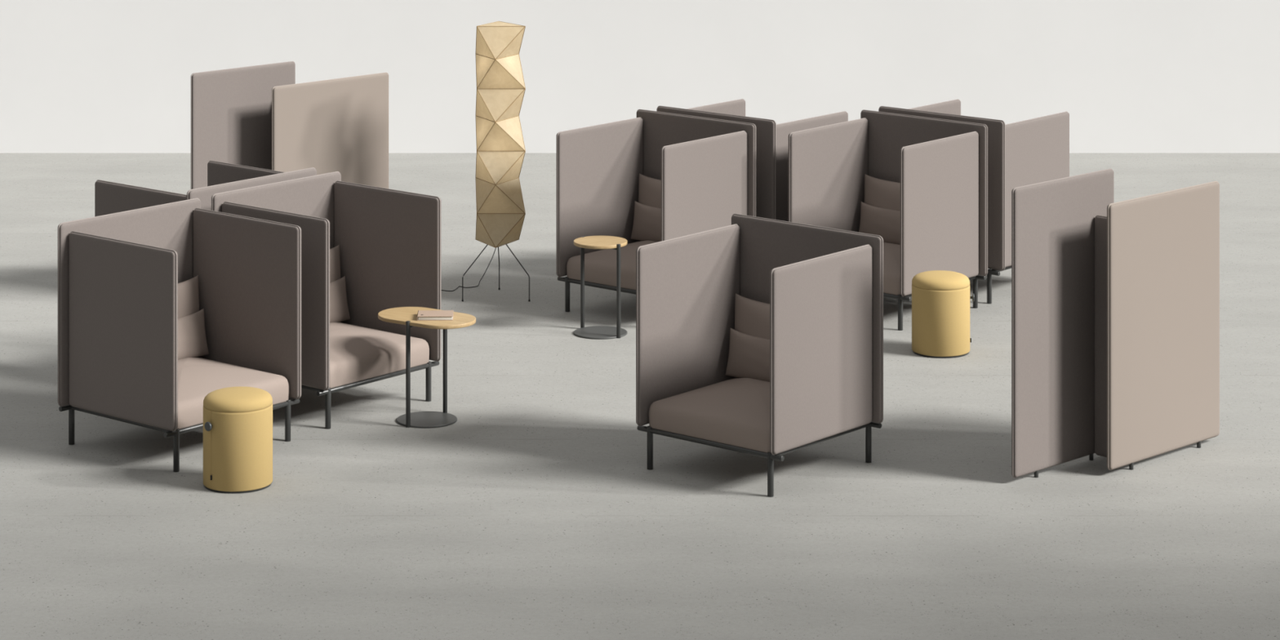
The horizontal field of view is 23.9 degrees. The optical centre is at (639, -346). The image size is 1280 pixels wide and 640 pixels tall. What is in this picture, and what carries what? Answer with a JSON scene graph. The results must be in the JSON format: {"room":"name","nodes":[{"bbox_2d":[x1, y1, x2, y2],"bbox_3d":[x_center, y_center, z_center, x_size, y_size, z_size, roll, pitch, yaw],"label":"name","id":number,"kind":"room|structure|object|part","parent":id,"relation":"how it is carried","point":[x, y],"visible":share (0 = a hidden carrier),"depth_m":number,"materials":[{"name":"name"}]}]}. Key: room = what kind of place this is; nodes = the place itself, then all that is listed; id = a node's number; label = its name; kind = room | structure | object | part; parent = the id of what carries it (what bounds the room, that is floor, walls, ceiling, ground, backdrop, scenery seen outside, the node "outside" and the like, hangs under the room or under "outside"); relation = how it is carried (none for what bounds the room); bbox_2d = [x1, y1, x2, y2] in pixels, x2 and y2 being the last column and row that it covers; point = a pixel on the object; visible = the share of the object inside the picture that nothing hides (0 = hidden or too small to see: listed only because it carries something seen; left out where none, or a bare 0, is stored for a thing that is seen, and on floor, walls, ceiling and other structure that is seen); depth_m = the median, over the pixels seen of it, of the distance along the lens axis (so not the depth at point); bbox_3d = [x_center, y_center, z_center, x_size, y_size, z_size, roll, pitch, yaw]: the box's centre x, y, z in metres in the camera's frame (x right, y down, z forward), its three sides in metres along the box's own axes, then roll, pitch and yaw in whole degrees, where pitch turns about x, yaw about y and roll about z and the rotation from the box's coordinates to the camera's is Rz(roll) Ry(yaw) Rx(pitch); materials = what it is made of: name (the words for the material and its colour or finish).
{"room":"office lounge","nodes":[
{"label":"office lounge","id":0,"kind":"room"},
{"bbox_2d":[0,153,1279,639],"bbox_3d":[0.000,4.605,12.421,29.120,0.109,30.303,0,0,0],"label":"floor","id":1,"kind":"structure","parent":0,"point":[540,513],"depth_m":16.32,"materials":[{"name":"concrete"}]},
{"bbox_2d":[57,198,301,471],"bbox_3d":[-2.643,3.904,17.424,0.977,1.292,1.082,0,0,40],"label":"armchair","id":2,"kind":"object","parent":1,"relation":"on","point":[120,273],"visible":0.98,"depth_m":17.30,"materials":[{"name":"fabric"}]},
{"bbox_3d":[-3.005,4.332,17.726,0.030,0.030,1.016,0,0,40],"label":"cross rail","id":3,"kind":"part","parent":2,"relation":"part of","materials":[{"name":"grey metal"}]},
{"bbox_3d":[-3.277,4.431,17.400,0.034,0.238,0.034,0,0,40],"label":"leg","id":4,"kind":"part","parent":2,"relation":"part of","materials":[{"name":"grey metal"}]},
{"bbox_3d":[-2.930,4.332,17.110,0.904,0.030,0.030,0,0,40],"label":"rail","id":5,"kind":"part","parent":2,"relation":"part of","materials":[{"name":"grey metal"}]},
{"bbox_3d":[-2.922,3.809,17.042,0.917,1.006,0.038,0,0,40],"label":"panel","id":6,"kind":"part","parent":2,"relation":"part of","materials":[{"name":"fabric"}]},
{"bbox_3d":[-2.988,3.785,17.712,0.038,1.055,1.082,0,0,40],"label":"panel","id":7,"kind":"part","parent":2,"relation":"part of","materials":[{"name":"fabric"}]},
{"bbox_3d":[-2.584,4.431,16.821,0.034,0.238,0.034,0,0,40],"label":"leg","id":8,"kind":"part","parent":2,"relation":"part of","materials":[{"name":"grey metal"}]},
{"bbox_2d":[177,275,199,318],"bbox_3d":[-2.900,3.927,17.639,0.144,0.460,0.878,0,0,40],"label":"cushion","id":9,"kind":"object","parent":2,"relation":"on","point":[188,291],"visible":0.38,"depth_m":17.87,"materials":[{"name":"fabric"}]},
{"bbox_2d":[177,308,208,359],"bbox_3d":[-2.845,4.015,17.593,0.120,0.266,0.847,0,0,42],"label":"lumbar cushion","id":10,"kind":"object","parent":2,"relation":"on","point":[192,340],"visible":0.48,"depth_m":17.79,"materials":[{"name":"fabric"}]},
{"bbox_3d":[-2.311,4.332,17.147,0.030,0.030,1.016,0,0,40],"label":"cross rail","id":11,"kind":"part","parent":2,"relation":"part of","materials":[{"name":"grey metal"}]},
{"bbox_3d":[-2.317,3.809,17.767,0.917,1.006,0.038,0,0,40],"label":"panel","id":12,"kind":"part","parent":2,"relation":"part of","materials":[{"name":"fabric"}]},
{"bbox_3d":[-2.039,4.431,17.473,0.034,0.238,0.034,0,0,40],"label":"leg","id":13,"kind":"part","parent":2,"relation":"part of","materials":[{"name":"grey metal"}]},
{"bbox_2d":[94,160,316,216],"bbox_3d":[-2.754,3.904,19.081,0.977,1.292,1.082,0,0,40],"label":"armchair","id":14,"kind":"object","parent":1,"relation":"on","point":[110,197],"visible":0.2,"depth_m":18.89,"materials":[{"name":"fabric"}]},
{"bbox_3d":[-3.080,3.809,18.738,0.917,1.006,0.038,0,0,40],"label":"panel","id":15,"kind":"part","parent":14,"relation":"part of","materials":[{"name":"fabric"}]},
{"bbox_3d":[-2.474,3.809,19.462,0.917,1.006,0.038,0,0,40],"label":"panel","id":16,"kind":"part","parent":14,"relation":"part of","materials":[{"name":"fabric"}]},
{"bbox_3d":[-2.409,3.785,18.792,0.038,1.055,1.082,0,0,40],"label":"panel","id":17,"kind":"part","parent":14,"relation":"part of","materials":[{"name":"fabric"}]},
{"bbox_2d":[203,386,272,493],"bbox_3d":[-2.215,4.292,16.548,0.380,0.516,0.406,0,0,42],"label":"stool","id":18,"kind":"object","parent":1,"relation":"on","point":[237,421],"visible":1,"depth_m":16.40,"materials":[{"name":"yellow fabric"}]},
{"bbox_3d":[-2.341,4.192,16.409,0.050,0.050,0.031,0,0,42],"label":"knob","id":19,"kind":"part","parent":18,"relation":"part of","materials":[{"name":"silver metal"}]},
{"bbox_2d":[191,61,388,189],"bbox_3d":[-2.486,3.737,21.550,1.569,1.626,0.311,0,0,-45],"label":"screen","id":20,"kind":"object","parent":1,"relation":"on","point":[255,116],"visible":0.45,"depth_m":21.48,"materials":[{"name":"grey fabric"}]},
{"bbox_3d":[-2.812,3.721,21.420,0.034,1.594,0.923,0,0,45],"label":"screen panel","id":21,"kind":"part","parent":20,"relation":"part of","materials":[{"name":"fabric"}]},
{"bbox_3d":[-2.212,3.779,21.629,0.034,1.478,1.071,0,0,45],"label":"screen panel","id":22,"kind":"part","parent":20,"relation":"part of","materials":[{"name":"beige fabric"}]},
{"bbox_2d":[211,171,440,429],"bbox_3d":[-1.894,3.904,18.359,0.977,1.292,1.082,0,0,40],"label":"armchair","id":23,"kind":"object","parent":1,"relation":"on","point":[388,240],"visible":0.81,"depth_m":18.47,"materials":[{"name":"fabric"}]},
{"bbox_3d":[-2.174,3.809,17.978,0.917,1.006,0.038,0,0,40],"label":"panel","id":24,"kind":"part","parent":23,"relation":"part of","materials":[{"name":"fabric"}]},
{"bbox_3d":[-2.239,3.785,18.648,0.038,1.055,1.082,0,0,40],"label":"panel","id":25,"kind":"part","parent":23,"relation":"part of","materials":[{"name":"fabric"}]},
{"bbox_3d":[-2.182,4.332,18.046,0.904,0.030,0.030,0,0,40],"label":"rail","id":26,"kind":"part","parent":23,"relation":"part of","materials":[{"name":"grey metal"}]},
{"bbox_3d":[-1.835,4.431,17.756,0.034,0.238,0.034,0,0,40],"label":"leg","id":27,"kind":"part","parent":23,"relation":"part of","materials":[{"name":"grey metal"}]},
{"bbox_2d":[329,244,340,282],"bbox_3d":[-2.151,3.927,18.574,0.144,0.460,0.878,0,0,40],"label":"cushion","id":28,"kind":"object","parent":23,"relation":"on","point":[335,258],"visible":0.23,"depth_m":18.84,"materials":[{"name":"fabric"}]},
{"bbox_2d":[329,275,350,322],"bbox_3d":[-2.097,4.015,18.529,0.120,0.266,0.847,0,0,42],"label":"lumbar cushion","id":29,"kind":"object","parent":23,"relation":"on","point":[339,308],"visible":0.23,"depth_m":18.75,"materials":[{"name":"fabric"}]},
{"bbox_3d":[-1.563,4.332,18.082,0.030,0.030,1.016,0,0,40],"label":"cross rail","id":30,"kind":"part","parent":23,"relation":"part of","materials":[{"name":"grey metal"}]},
{"bbox_3d":[-1.568,3.809,18.702,0.917,1.006,0.038,0,0,40],"label":"panel","id":31,"kind":"part","parent":23,"relation":"part of","materials":[{"name":"fabric"}]},
{"bbox_3d":[-1.290,4.431,18.408,0.034,0.238,0.034,0,0,40],"label":"leg","id":32,"kind":"part","parent":23,"relation":"part of","materials":[{"name":"grey metal"}]},
{"bbox_2d":[377,306,475,428],"bbox_3d":[-1.267,4.238,17.938,0.635,0.624,0.391,0,0,33],"label":"side table","id":33,"kind":"object","parent":1,"relation":"on","point":[407,316],"visible":0.92,"depth_m":17.87,"materials":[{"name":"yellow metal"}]},
{"bbox_3d":[-1.366,4.238,17.785,0.027,0.624,0.027,0,0,33],"label":"leg","id":34,"kind":"part","parent":33,"relation":"part of","materials":[{"name":"grey metal"}]},
{"bbox_3d":[-1.267,4.545,17.938,0.360,0.011,0.360,0,0,33],"label":"plate","id":35,"kind":"part","parent":33,"relation":"part of","materials":[{"name":"black metal"}]},
{"bbox_2d":[417,310,453,320],"bbox_3d":[-1.213,3.916,17.898,0.211,0.025,0.164,0,0,-2],"label":"book","id":36,"kind":"object","parent":33,"relation":"on","point":[423,315],"visible":1,"depth_m":17.84,"materials":[{"name":"beige paper"}]},
{"bbox_3d":[-1.168,4.249,18.091,0.027,0.602,0.027,0,0,33],"label":"leg","id":37,"kind":"part","parent":33,"relation":"part of","materials":[{"name":"grey metal"}]},
{"bbox_2d":[440,21,530,301],"bbox_3d":[-1.152,3.576,21.465,0.857,1.948,0.464,0,0,43],"label":"floor lamp","id":38,"kind":"object","parent":1,"relation":"on","point":[500,84],"visible":0.97,"depth_m":21.27,"materials":[{"name":"beige paper"}]},
{"bbox_3d":[-1.257,4.331,21.627,0.655,0.438,0.339,0,0,21],"label":"power cord","id":39,"kind":"part","parent":38,"relation":"part of","materials":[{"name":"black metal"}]},
{"bbox_3d":[-1.142,4.332,21.302,0.254,0.437,0.013,0,0,-28],"label":"leg","id":40,"kind":"part","parent":38,"relation":"part of","materials":[{"name":"black metal"}]},
{"bbox_3d":[-1.009,4.328,21.523,0.013,0.443,0.246,0,0,0],"label":"leg","id":41,"kind":"part","parent":38,"relation":"part of","materials":[{"name":"black metal"}]},
{"bbox_3d":[-1.005,3.388,21.375,0.349,1.545,0.351,0,0,-27],"label":"rib frame","id":42,"kind":"part","parent":38,"relation":"part of","materials":[{"name":"beige paper"}]},
{"bbox_3d":[-1.005,3.380,21.375,0.345,1.557,0.346,0,0,-27],"label":"lamp shade","id":43,"kind":"part","parent":38,"relation":"part of","materials":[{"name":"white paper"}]},
{"bbox_3d":[-0.882,4.332,21.302,0.248,0.437,0.013,0,0,29],"label":"leg","id":44,"kind":"part","parent":38,"relation":"part of","materials":[{"name":"black metal"}]},
{"bbox_2d":[573,235,626,339],"bbox_3d":[-0.265,4.238,20.244,0.360,0.624,0.360,0,0,-11],"label":"side table","id":45,"kind":"object","parent":1,"relation":"on","point":[596,332],"visible":1,"depth_m":20.20,"materials":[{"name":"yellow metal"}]},
{"bbox_3d":[-0.388,4.238,20.378,0.027,0.624,0.027,0,0,-43],"label":"leg","id":46,"kind":"part","parent":45,"relation":"part of","materials":[{"name":"grey metal"}]},
{"bbox_3d":[-0.265,4.545,20.244,0.360,0.011,0.360,0,0,-43],"label":"plate","id":47,"kind":"part","parent":45,"relation":"part of","materials":[{"name":"black metal"}]},
{"bbox_3d":[-0.142,4.238,20.110,0.027,0.624,0.027,0,0,-42],"label":"leg","id":48,"kind":"part","parent":45,"relation":"part of","materials":[{"name":"grey metal"}]},
{"bbox_2d":[555,109,755,311],"bbox_3d":[0.101,3.904,20.975,1.082,1.292,0.977,0,0,40],"label":"armchair","id":49,"kind":"object","parent":1,"relation":"on","point":[705,167],"visible":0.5,"depth_m":20.97,"materials":[{"name":"fabric"}]},
{"bbox_3d":[-0.502,4.431,20.918,0.034,0.238,0.034,0,0,40],"label":"leg","id":50,"kind":"part","parent":49,"relation":"part of","materials":[{"name":"grey metal"}]},
{"bbox_3d":[-0.177,4.332,20.645,1.016,0.030,0.030,0,0,40],"label":"cross rail","id":51,"kind":"part","parent":49,"relation":"part of","materials":[{"name":"grey metal"}]},
{"bbox_3d":[-0.279,3.809,21.256,0.038,1.006,0.917,0,0,40],"label":"panel","id":52,"kind":"part","parent":49,"relation":"part of","materials":[{"name":"fabric"}]},
{"bbox_2d":[631,200,661,241],"bbox_3d":[0.271,4.015,21.177,0.846,0.266,0.115,0,0,40],"label":"lumbar cushion","id":53,"kind":"object","parent":49,"relation":"on","point":[646,225],"visible":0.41,"depth_m":21.32,"materials":[{"name":"fabric"}]},
{"bbox_2d":[638,173,661,208],"bbox_3d":[0.317,3.927,21.231,0.878,0.460,0.144,0,0,40],"label":"cushion","id":54,"kind":"object","parent":49,"relation":"on","point":[649,188],"visible":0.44,"depth_m":21.40,"materials":[{"name":"fabric"}]},
{"bbox_3d":[0.391,3.785,21.319,1.082,1.055,0.038,0,0,40],"label":"panel","id":55,"kind":"part","parent":49,"relation":"part of","materials":[{"name":"fabric"}]},
{"bbox_3d":[0.443,3.809,20.648,0.038,1.006,0.917,0,0,40],"label":"panel","id":56,"kind":"part","parent":49,"relation":"part of","materials":[{"name":"fabric"}]},
{"bbox_2d":[656,98,848,221],"bbox_3d":[0.827,3.904,21.830,1.082,1.292,0.977,0,0,40],"label":"armchair","id":57,"kind":"object","parent":1,"relation":"on","point":[771,138],"visible":0.22,"depth_m":21.27,"materials":[{"name":"fabric"}]},
{"bbox_3d":[0.485,3.809,22.157,0.038,1.006,0.917,0,0,40],"label":"panel","id":58,"kind":"part","parent":57,"relation":"part of","materials":[{"name":"fabric"}]},
{"bbox_3d":[0.537,3.785,21.486,1.082,1.055,0.038,0,0,40],"label":"panel","id":59,"kind":"part","parent":57,"relation":"part of","materials":[{"name":"fabric"}]},
{"bbox_3d":[1.208,3.809,21.549,0.038,1.006,0.917,0,0,40],"label":"panel","id":60,"kind":"part","parent":57,"relation":"part of","materials":[{"name":"fabric"}]},
{"bbox_2d":[635,213,883,497],"bbox_3d":[0.659,3.904,16.926,1.082,1.292,0.977,0,0,40],"label":"armchair","id":61,"kind":"object","parent":1,"relation":"on","point":[822,286],"visible":0.99,"depth_m":16.87,"materials":[{"name":"fabric"}]},
{"bbox_3d":[0.056,4.431,16.870,0.034,0.238,0.034,0,0,40],"label":"leg","id":62,"kind":"part","parent":61,"relation":"part of","materials":[{"name":"grey metal"}]},
{"bbox_3d":[0.279,3.809,17.207,0.038,1.006,0.917,0,0,40],"label":"panel","id":63,"kind":"part","parent":61,"relation":"part of","materials":[{"name":"fabric"}]},
{"bbox_3d":[0.381,4.332,16.596,1.016,0.030,0.030,0,0,40],"label":"cross rail","id":64,"kind":"part","parent":61,"relation":"part of","materials":[{"name":"grey metal"}]},
{"bbox_2d":[725,328,769,382],"bbox_3d":[0.829,4.015,17.128,0.846,0.266,0.115,0,0,40],"label":"lumbar cushion","id":65,"kind":"object","parent":61,"relation":"on","point":[748,357],"visible":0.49,"depth_m":17.26,"materials":[{"name":"fabric"}]},
{"bbox_2d":[734,293,769,339],"bbox_3d":[0.875,3.927,17.183,0.878,0.460,0.144,0,0,40],"label":"cushion","id":66,"kind":"object","parent":61,"relation":"on","point":[752,317],"visible":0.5,"depth_m":17.34,"materials":[{"name":"fabric"}]},
{"bbox_3d":[0.706,4.431,16.322,0.034,0.238,0.034,0,0,40],"label":"leg","id":67,"kind":"part","parent":61,"relation":"part of","materials":[{"name":"grey metal"}]},
{"bbox_3d":[0.949,3.785,17.270,1.082,1.055,0.038,0,0,40],"label":"panel","id":68,"kind":"part","parent":61,"relation":"part of","materials":[{"name":"fabric"}]},
{"bbox_3d":[1.001,3.809,16.599,0.038,1.006,0.917,0,0,40],"label":"panel","id":69,"kind":"part","parent":61,"relation":"part of","materials":[{"name":"fabric"}]},
{"bbox_3d":[0.997,4.332,16.668,0.030,0.030,0.904,0,0,40],"label":"rail","id":70,"kind":"part","parent":61,"relation":"part of","materials":[{"name":"grey metal"}]},
{"bbox_3d":[1.288,4.431,17.013,0.034,0.238,0.034,0,0,40],"label":"leg","id":71,"kind":"part","parent":61,"relation":"part of","materials":[{"name":"grey metal"}]},
{"bbox_3d":[0.963,4.332,17.287,1.016,0.030,0.030,0,0,40],"label":"cross rail","id":72,"kind":"part","parent":61,"relation":"part of","materials":[{"name":"grey metal"}]},
{"bbox_2d":[788,109,987,330],"bbox_3d":[1.708,3.904,20.948,1.082,1.292,0.977,0,0,40],"label":"armchair","id":73,"kind":"object","parent":1,"relation":"on","point":[940,166],"visible":0.66,"depth_m":20.93,"materials":[{"name":"fabric"}]},
{"bbox_3d":[1.328,3.809,21.229,0.038,1.006,0.917,0,0,40],"label":"panel","id":74,"kind":"part","parent":73,"relation":"part of","materials":[{"name":"fabric"}]},
{"bbox_2d":[858,201,900,244],"bbox_3d":[1.878,4.015,21.149,0.846,0.266,0.115,0,0,40],"label":"lumbar cushion","id":75,"kind":"object","parent":73,"relation":"on","point":[885,223],"visible":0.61,"depth_m":21.25,"materials":[{"name":"fabric"}]},
{"bbox_2d":[864,173,900,210],"bbox_3d":[1.924,3.927,21.204,0.878,0.460,0.144,0,0,40],"label":"cushion","id":76,"kind":"object","parent":73,"relation":"on","point":[878,193],"visible":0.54,"depth_m":21.34,"materials":[{"name":"fabric"}]},
{"bbox_3d":[1.430,4.332,20.617,1.016,0.030,0.030,0,0,40],"label":"cross rail","id":77,"kind":"part","parent":73,"relation":"part of","materials":[{"name":"grey metal"}]},
{"bbox_3d":[1.755,4.431,20.343,0.034,0.238,0.034,0,0,40],"label":"leg","id":78,"kind":"part","parent":73,"relation":"part of","materials":[{"name":"grey metal"}]},
{"bbox_3d":[1.998,3.785,21.292,1.082,1.055,0.038,0,0,40],"label":"panel","id":79,"kind":"part","parent":73,"relation":"part of","materials":[{"name":"fabric"}]},
{"bbox_3d":[2.050,3.809,20.621,0.038,1.006,0.917,0,0,40],"label":"panel","id":80,"kind":"part","parent":73,"relation":"part of","materials":[{"name":"fabric"}]},
{"bbox_3d":[2.046,4.332,20.689,0.030,0.030,0.904,0,0,40],"label":"rail","id":81,"kind":"part","parent":73,"relation":"part of","materials":[{"name":"grey metal"}]},
{"bbox_3d":[2.337,4.431,21.035,0.034,0.238,0.034,0,0,40],"label":"leg","id":82,"kind":"part","parent":73,"relation":"part of","materials":[{"name":"grey metal"}]},
{"bbox_3d":[2.012,4.332,21.308,1.016,0.030,0.030,0,0,40],"label":"cross rail","id":83,"kind":"part","parent":73,"relation":"part of","materials":[{"name":"grey metal"}]},
{"bbox_2d":[911,270,974,358],"bbox_3d":[1.965,4.292,19.709,0.380,0.516,0.380,0,0,-44],"label":"stool","id":84,"kind":"object","parent":1,"relation":"on","point":[940,299],"visible":1,"depth_m":19.55,"materials":[{"name":"yellow fabric"}]},
{"bbox_3d":[2.166,4.192,19.695,0.031,0.050,0.050,0,0,4],"label":"knob","id":85,"kind":"part","parent":84,"relation":"part of","materials":[{"name":"silver metal"}]},
{"bbox_2d":[878,98,1069,303],"bbox_3d":[2.430,3.904,21.814,1.082,1.292,0.977,0,0,40],"label":"armchair","id":86,"kind":"object","parent":1,"relation":"on","point":[1036,150],"visible":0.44,"depth_m":21.33,"materials":[{"name":"fabric"}]},
{"bbox_3d":[2.088,3.809,22.141,0.038,1.006,0.917,0,0,40],"label":"panel","id":87,"kind":"part","parent":86,"relation":"part of","materials":[{"name":"fabric"}]},
{"bbox_3d":[2.140,3.785,21.470,1.082,1.055,0.038,0,0,40],"label":"panel","id":88,"kind":"part","parent":86,"relation":"part of","materials":[{"name":"fabric"}]},
{"bbox_3d":[2.451,4.431,21.180,0.034,0.238,0.034,0,0,40],"label":"leg","id":89,"kind":"part","parent":86,"relation":"part of","materials":[{"name":"grey metal"}]},
{"bbox_3d":[2.126,4.332,21.453,1.016,0.030,0.030,0,0,40],"label":"cross rail","id":90,"kind":"part","parent":86,"relation":"part of","materials":[{"name":"grey metal"}]},
{"bbox_3d":[2.743,4.332,21.525,0.030,0.030,0.904,0,0,40],"label":"rail","id":91,"kind":"part","parent":86,"relation":"part of","materials":[{"name":"grey metal"}]},
{"bbox_3d":[2.811,3.809,21.533,0.038,1.006,0.917,0,0,40],"label":"panel","id":92,"kind":"part","parent":86,"relation":"part of","materials":[{"name":"fabric"}]},
{"bbox_2d":[1011,168,1219,478],"bbox_3d":[2.696,3.737,17.010,1.569,1.626,0.311,0,0,-45],"label":"screen","id":93,"kind":"object","parent":1,"relation":"on","point":[1115,306],"visible":1,"depth_m":16.94,"materials":[{"name":"fabric"}]},
{"bbox_3d":[2.369,3.721,16.879,0.660,1.594,0.660,0,0,0],"label":"screen panel","id":94,"kind":"part","parent":93,"relation":"part of","materials":[{"name":"fabric"}]},
{"bbox_3d":[2.657,3.840,16.967,0.034,1.356,0.246,0,0,-45],"label":"joining panel","id":95,"kind":"part","parent":93,"relation":"part of","materials":[{"name":"fabric"}]},
{"bbox_3d":[2.969,3.779,17.088,0.034,1.478,1.071,0,0,45],"label":"screen panel","id":96,"kind":"part","parent":93,"relation":"part of","materials":[{"name":"beige fabric"}]},
{"bbox_2d":[0,0,1279,153],"bbox_3d":[0.000,2.512,27.664,29.120,4.295,0.182,0,0,0],"label":"wall","id":97,"kind":"structure","parent":0,"point":[77,76],"depth_m":27.57,"materials":[{"name":"white paint"}]}
]}

